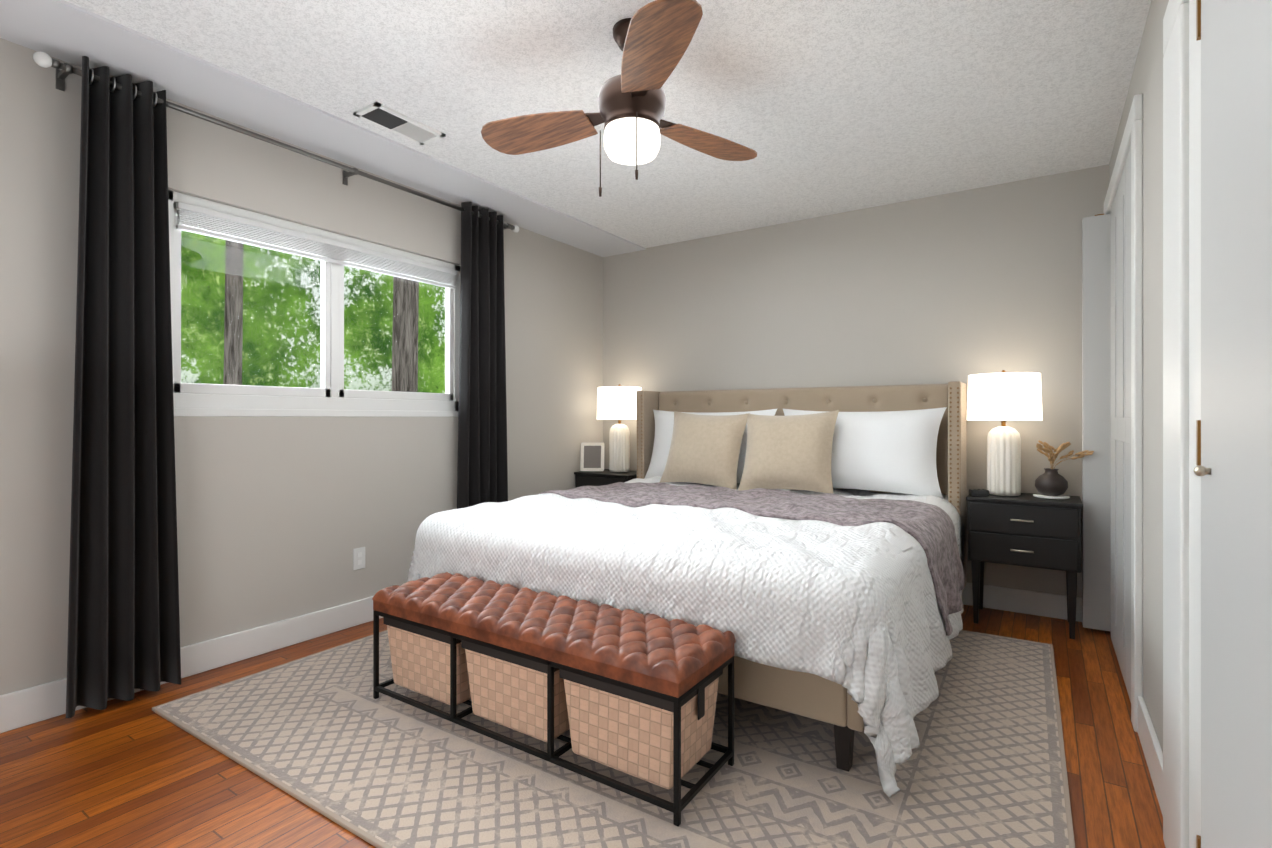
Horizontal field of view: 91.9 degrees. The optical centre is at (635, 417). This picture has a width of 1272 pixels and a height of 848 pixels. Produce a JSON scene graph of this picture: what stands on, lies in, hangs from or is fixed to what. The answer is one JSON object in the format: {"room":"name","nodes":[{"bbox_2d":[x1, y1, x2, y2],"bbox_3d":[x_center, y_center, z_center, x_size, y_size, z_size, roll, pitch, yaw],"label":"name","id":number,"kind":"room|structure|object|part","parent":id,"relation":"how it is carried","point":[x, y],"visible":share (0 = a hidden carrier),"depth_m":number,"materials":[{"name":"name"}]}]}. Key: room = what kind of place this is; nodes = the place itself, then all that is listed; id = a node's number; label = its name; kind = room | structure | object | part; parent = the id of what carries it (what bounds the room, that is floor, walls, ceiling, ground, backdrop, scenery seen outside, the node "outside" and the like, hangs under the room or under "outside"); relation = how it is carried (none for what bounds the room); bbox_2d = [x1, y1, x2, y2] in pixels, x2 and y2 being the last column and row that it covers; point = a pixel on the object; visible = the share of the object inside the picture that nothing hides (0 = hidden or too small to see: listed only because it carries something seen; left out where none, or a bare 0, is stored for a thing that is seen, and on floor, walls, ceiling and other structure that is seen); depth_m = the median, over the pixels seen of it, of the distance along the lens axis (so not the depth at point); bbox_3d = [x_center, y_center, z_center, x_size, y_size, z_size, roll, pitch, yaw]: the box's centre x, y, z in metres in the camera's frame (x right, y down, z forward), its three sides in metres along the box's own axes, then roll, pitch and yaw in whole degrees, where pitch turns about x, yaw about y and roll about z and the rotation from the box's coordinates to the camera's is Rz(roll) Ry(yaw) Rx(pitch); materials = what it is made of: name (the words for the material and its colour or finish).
{"room":"bedroom","nodes":[
{"label":"bedroom","id":0,"kind":"room"},
{"bbox_2d":[0,38,602,694],"bbox_3d":[-1.648,-0.120,3.126,0.120,2.440,4.800,0,0,34],"label":"wall","id":1,"kind":"structure","parent":0,"point":[280,518],"depth_m":2.84,"materials":[{"name":"paint"}]},
{"bbox_2d":[0,596,382,732],"bbox_3d":[-1.591,1.035,3.088,0.016,0.130,4.800,0,0,34],"label":"baseboard","id":2,"kind":"structure","parent":1,"relation":"attached to","point":[29,706],"depth_m":2.73,"materials":[{"name":"white wood"}]},
{"bbox_2d":[33,51,519,717],"bbox_3d":[-1.462,-0.117,3.152,0.160,2.385,2.386,0,0,34],"label":"curtains","id":3,"kind":"object","parent":1,"relation":"attached to","point":[123,613],"visible":0.92,"depth_m":2.39,"materials":[{"name":"black fabric"}]},
{"bbox_3d":[-1.482,-1.250,3.166,0.110,0.070,2.290,0,0,34],"label":"rod","id":4,"kind":"part","parent":3,"relation":"part of","materials":[{"name":"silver metal"}]},
{"bbox_2d":[168,190,459,416],"bbox_3d":[-1.562,-0.482,3.237,0.100,0.955,1.580,0,0,34],"label":"window","id":5,"kind":"structure","parent":1,"relation":"in","point":[301,324],"depth_m":3.17,"materials":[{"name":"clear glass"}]},
{"bbox_3d":[-1.562,-0.482,3.237,0.100,0.955,1.580,0,0,34],"label":"window sash","id":6,"kind":"part","parent":5,"relation":"part of","materials":[{"name":"white plastic"}]},
{"bbox_2d":[176,201,456,288],"bbox_3d":[-1.533,-0.857,3.218,0.026,0.113,1.480,0,0,34],"label":"window blind","id":7,"kind":"object","parent":5,"relation":"attached to","point":[234,228],"visible":0.96,"depth_m":3.04,"materials":[{"name":"grey"}]},
{"bbox_2d":[353,547,364,569],"bbox_3d":[-1.473,0.750,3.274,0.007,0.114,0.070,0,0,34],"label":"electrical outlet","id":8,"kind":"object","parent":1,"relation":"attached to","point":[358,558],"visible":1,"depth_m":3.27,"materials":[{"name":"white plastic"}]},
{"bbox_2d":[0,604,1165,847],"bbox_3d":[-0.210,1.150,2.173,3.570,0.100,5.040,0,0,34],"label":"floor","id":9,"kind":"structure","parent":0,"point":[136,772],"depth_m":1.89,"materials":[{"name":"brown wood"}]},
{"bbox_2d":[574,469,636,487],"bbox_3d":[-0.175,0.760,4.766,0.506,0.676,0.397,0,0,34],"label":"nightstand","id":10,"kind":"object","parent":9,"relation":"on","point":[596,478],"visible":0.1,"depth_m":4.64,"materials":[{"name":"black wood"}]},
{"bbox_2d":[580,443,603,470],"bbox_3d":[-0.335,0.303,4.754,0.181,0.221,0.144,0,0,34],"label":"photo frame","id":11,"kind":"object","parent":10,"relation":"on","point":[592,456],"visible":1,"depth_m":4.75,"materials":[{"name":"white wood"}]},
{"bbox_2d":[584,446,600,467],"bbox_3d":[-0.337,0.304,4.755,0.137,0.178,0.104,0,0,34],"label":"print","id":12,"kind":"object","parent":11,"relation":"attached to","point":[592,454],"depth_m":4.75,"materials":[{"name":"grey paper"}]},
{"bbox_2d":[597,384,640,471],"bbox_3d":[-0.127,0.080,4.769,0.355,0.681,0.355,0,0,34],"label":"lamp","id":13,"kind":"object","parent":10,"relation":"on","point":[619,403],"visible":0.96,"depth_m":4.66,"materials":[{"name":"white ceramic"}]},
{"bbox_3d":[-0.127,-0.110,4.769,0.355,0.250,0.355,0,0,34],"label":"lamp shade","id":14,"kind":"part","parent":13,"relation":"part of","materials":[{"name":"white fabric"}]},
{"bbox_2d":[152,630,1074,847],"bbox_3d":[0.091,1.093,2.627,2.874,0.012,2.594,0,0,33],"label":"rug","id":15,"kind":"object","parent":9,"relation":"on","point":[325,733],"visible":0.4,"depth_m":1.89,"materials":[{"name":"beige fabric"}]},
{"bbox_2d":[372,572,735,826],"bbox_3d":[-0.354,0.873,2.155,1.364,0.429,0.364,0,0,34],"label":"bench","id":16,"kind":"object","parent":15,"relation":"on","point":[631,692],"visible":1,"depth_m":1.93,"materials":[{"name":"brown leather"}]},
{"bbox_2d":[387,625,470,704],"bbox_3d":[-0.727,0.901,2.401,0.400,0.272,0.298,0,0,34],"label":"basket","id":17,"kind":"object","parent":16,"relation":"on","point":[420,658],"depth_m":2.26,"materials":[{"name":"beige wicker"}]},
{"bbox_2d":[465,649,569,741],"bbox_3d":[-0.354,0.902,2.155,0.400,0.272,0.298,0,0,34],"label":"basket","id":18,"kind":"object","parent":16,"relation":"on","point":[507,690],"depth_m":2.02,"materials":[{"name":"beige wicker"}]},
{"bbox_2d":[564,677,718,788],"bbox_3d":[0.018,0.902,1.908,0.400,0.272,0.298,0,0,34],"label":"basket","id":19,"kind":"object","parent":16,"relation":"on","point":[630,732],"depth_m":1.79,"materials":[{"name":"beige wicker"}]},
{"bbox_2d":[407,381,966,797],"bbox_3d":[0.423,0.450,3.244,2.286,1.299,2.290,0,0,34],"label":"bed","id":20,"kind":"object","parent":9,"relation":"on","point":[807,546],"visible":1,"depth_m":2.51,"materials":[{"name":"fabric"}]},
{"bbox_2d":[540,482,963,635],"bbox_3d":[0.494,0.628,3.336,2.268,0.439,0.861,0,0,34],"label":"throw","id":21,"kind":"object","parent":20,"relation":"on","point":[928,524],"depth_m":2.98,"materials":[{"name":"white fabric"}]},
{"bbox_3d":[0.972,0.390,4.074,2.130,1.180,0.300,0,0,34],"label":"headboard","id":22,"kind":"part","parent":20,"relation":"part of","materials":[{"name":"fabric"}]},
{"bbox_2d":[966,493,1082,638],"bbox_3d":[2.065,0.760,3.281,0.506,0.676,0.397,0,0,34],"label":"nightstand","id":23,"kind":"object","parent":9,"relation":"on","point":[1027,529],"visible":0.96,"depth_m":3.13,"materials":[{"name":"black wood"}]},
{"bbox_2d":[969,489,988,495],"bbox_3d":[1.849,0.403,3.316,0.085,0.036,0.057,0,0,14],"label":"gadget","id":24,"kind":"object","parent":23,"relation":"on","point":[978,492],"visible":1,"depth_m":3.29,"materials":[{"name":"black plastic"}]},
{"bbox_2d":[967,370,1042,495],"bbox_3d":[2.001,0.080,3.347,0.355,0.681,0.355,0,0,34],"label":"lamp","id":25,"kind":"object","parent":23,"relation":"on","point":[1003,397],"visible":0.98,"depth_m":3.27,"materials":[{"name":"white ceramic"}]},
{"bbox_3d":[2.001,-0.110,3.347,0.355,0.250,0.355,0,0,34],"label":"lamp shade","id":26,"kind":"part","parent":25,"relation":"part of","materials":[{"name":"white fabric"}]},
{"bbox_2d":[1033,440,1093,498],"bbox_3d":[2.219,0.271,3.193,0.262,0.299,0.197,0,0,34],"label":"vase","id":27,"kind":"object","parent":23,"relation":"on","point":[1051,483],"visible":1,"depth_m":3.19,"materials":[{"name":"black ceramic"}]},
{"bbox_3d":[2.180,0.414,3.228,0.160,0.012,0.160,0,0,34],"label":"dish","id":28,"kind":"part","parent":27,"relation":"part of","materials":[{"name":"white ceramic"}]},
{"bbox_2d":[65,0,1151,247],"bbox_3d":[-0.210,-1.390,2.173,3.570,0.100,5.040,0,0,34],"label":"ceiling","id":29,"kind":"structure","parent":0,"point":[827,106],"depth_m":2.47,"materials":[{"name":"white paint"}]},
{"bbox_2d":[0,0,645,256],"bbox_3d":[-1.423,-1.334,2.977,0.420,0.012,4.800,0,0,34],"label":"ceiling","id":30,"kind":"structure","parent":29,"relation":"attached to","point":[66,31],"depth_m":2.65,"materials":[{"name":"white paint"}]},
{"bbox_2d":[353,102,445,144],"bbox_3d":[-1.070,-1.333,2.803,0.170,0.013,0.360,0,0,34],"label":"ceiling vent","id":31,"kind":"object","parent":29,"relation":"in","point":[392,120],"visible":0.98,"depth_m":2.78,"materials":[{"name":"white metal"}]},
{"bbox_2d":[481,0,756,196],"bbox_3d":[-0.040,-1.054,2.213,1.036,0.569,1.036,0,0,34],"label":"fan","id":32,"kind":"object","parent":29,"relation":"hanging from","point":[653,39],"visible":1,"depth_m":2.06,"materials":[{"name":"brown wood"}]},
{"bbox_3d":[-0.367,-1.050,2.256,0.445,0.044,0.232,0,0,34],"label":"blade","id":33,"kind":"part","parent":32,"relation":"part of","materials":[{"name":"brown wood"}]},
{"bbox_3d":[-0.013,-1.166,2.126,0.236,0.346,0.236,0,0,34],"label":"motor","id":34,"kind":"part","parent":32,"relation":"part of","materials":[{"name":"brown metal"}]},
{"bbox_3d":[-0.013,-0.940,2.126,0.196,0.106,0.196,0,0,34],"label":"globe","id":35,"kind":"part","parent":32,"relation":"part of","materials":[{"name":"white glass"}]},
{"bbox_3d":[0.054,-1.050,1.762,0.381,0.044,0.389,0,0,34],"label":"blade","id":36,"kind":"part","parent":32,"relation":"part of","materials":[{"name":"brown wood"}]},
{"bbox_3d":[0.284,-1.050,2.355,0.265,0.044,0.443,0,0,34],"label":"blade","id":37,"kind":"part","parent":32,"relation":"part of","materials":[{"name":"brown wood"}]},
{"bbox_2d":[603,165,1108,596],"bbox_3d":[1.149,-0.120,4.223,3.570,2.440,0.120,0,0,34],"label":"wall","id":38,"kind":"structure","parent":0,"point":[961,286],"depth_m":3.85,"materials":[{"name":"paint"}]},
{"bbox_2d":[962,583,1081,621],"bbox_3d":[1.118,1.035,4.162,3.314,0.130,0.016,0,0,34],"label":"baseboard","id":39,"kind":"structure","parent":38,"relation":"attached to","point":[1028,602],"depth_m":3.45,"materials":[{"name":"white wood"}]},
{"bbox_2d":[1109,0,1168,751],"bbox_3d":[1.228,-0.120,1.220,0.120,2.440,4.800,0,0,34],"label":"wall","id":40,"kind":"structure","parent":0,"point":[1147,79],"depth_m":1.96,"materials":[{"name":"grey paint"}]},
{"bbox_2d":[1082,147,1130,701],"bbox_3d":[2.077,0.026,2.719,0.120,2.124,1.132,0,0,34],"label":"door","id":41,"kind":"structure","parent":40,"relation":"attached to","point":[1106,419],"depth_m":3.11,"materials":[{"name":"grey wood"}]},
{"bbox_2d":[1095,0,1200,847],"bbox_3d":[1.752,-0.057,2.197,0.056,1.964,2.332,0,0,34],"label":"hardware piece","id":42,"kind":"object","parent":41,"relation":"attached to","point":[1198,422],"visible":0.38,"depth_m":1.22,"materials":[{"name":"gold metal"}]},
{"bbox_2d":[1104,94,1142,731],"bbox_3d":[2.115,-0.015,2.691,0.025,2.230,1.312,0,0,34],"label":"door frame","id":43,"kind":"structure","parent":40,"relation":"attached to","point":[1132,137],"depth_m":2.15,"materials":[{"name":"white wood"}]},
{"bbox_2d":[1138,696,1162,815],"bbox_3d":[1.574,1.035,1.866,0.016,0.130,0.660,0,0,34],"label":"baseboard","id":44,"kind":"structure","parent":40,"relation":"attached to","point":[1151,747],"depth_m":1.88,"materials":[{"name":"white wood"}]},
{"bbox_2d":[1163,0,1200,847],"bbox_3d":[0.737,0.030,0.615,0.030,2.140,2.350,0,0,34],"label":"door frame","id":45,"kind":"structure","parent":40,"relation":"attached to","point":[1176,426],"depth_m":1.39,"materials":[{"name":"white wood"}]},
{"bbox_3d":[1.199,0.080,1.299,0.016,2.040,0.200,0,0,34],"label":"jamb in the right wall","id":46,"kind":"part","parent":45,"relation":"part of","materials":[{"name":"white wood"}]},
{"bbox_2d":[1193,0,1271,847],"bbox_3d":[0.627,0.076,0.471,0.054,2.024,1.788,0,0,34],"label":"door","id":47,"kind":"structure","parent":40,"relation":"attached to","point":[1236,422],"depth_m":0.99,"materials":[{"name":"grey wood"}]},
{"bbox_3d":[1.060,0.100,1.151,0.024,0.020,0.020,0,0,34],"label":"right wall knob","id":48,"kind":"part","parent":47,"relation":"part of","materials":[{"name":"silver metal"}]},
{"label":"outside","id":49,"kind":"structure","parent":0,"visible":0},
{"bbox_2d":[181,225,444,392],"bbox_3d":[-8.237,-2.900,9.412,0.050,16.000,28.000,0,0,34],"label":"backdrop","id":50,"kind":"structure","parent":49,"point":[259,273],"depth_m":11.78,"materials":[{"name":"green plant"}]},
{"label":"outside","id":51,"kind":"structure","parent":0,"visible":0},
{"bbox_2d":[223,235,418,391],"bbox_3d":[-4.716,-2.900,10.164,3.523,14.003,5.154,0,0,34],"label":"trees","id":52,"kind":"object","parent":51,"point":[233,283],"depth_m":9.05,"materials":[{"name":"brown plant"}]}
]}

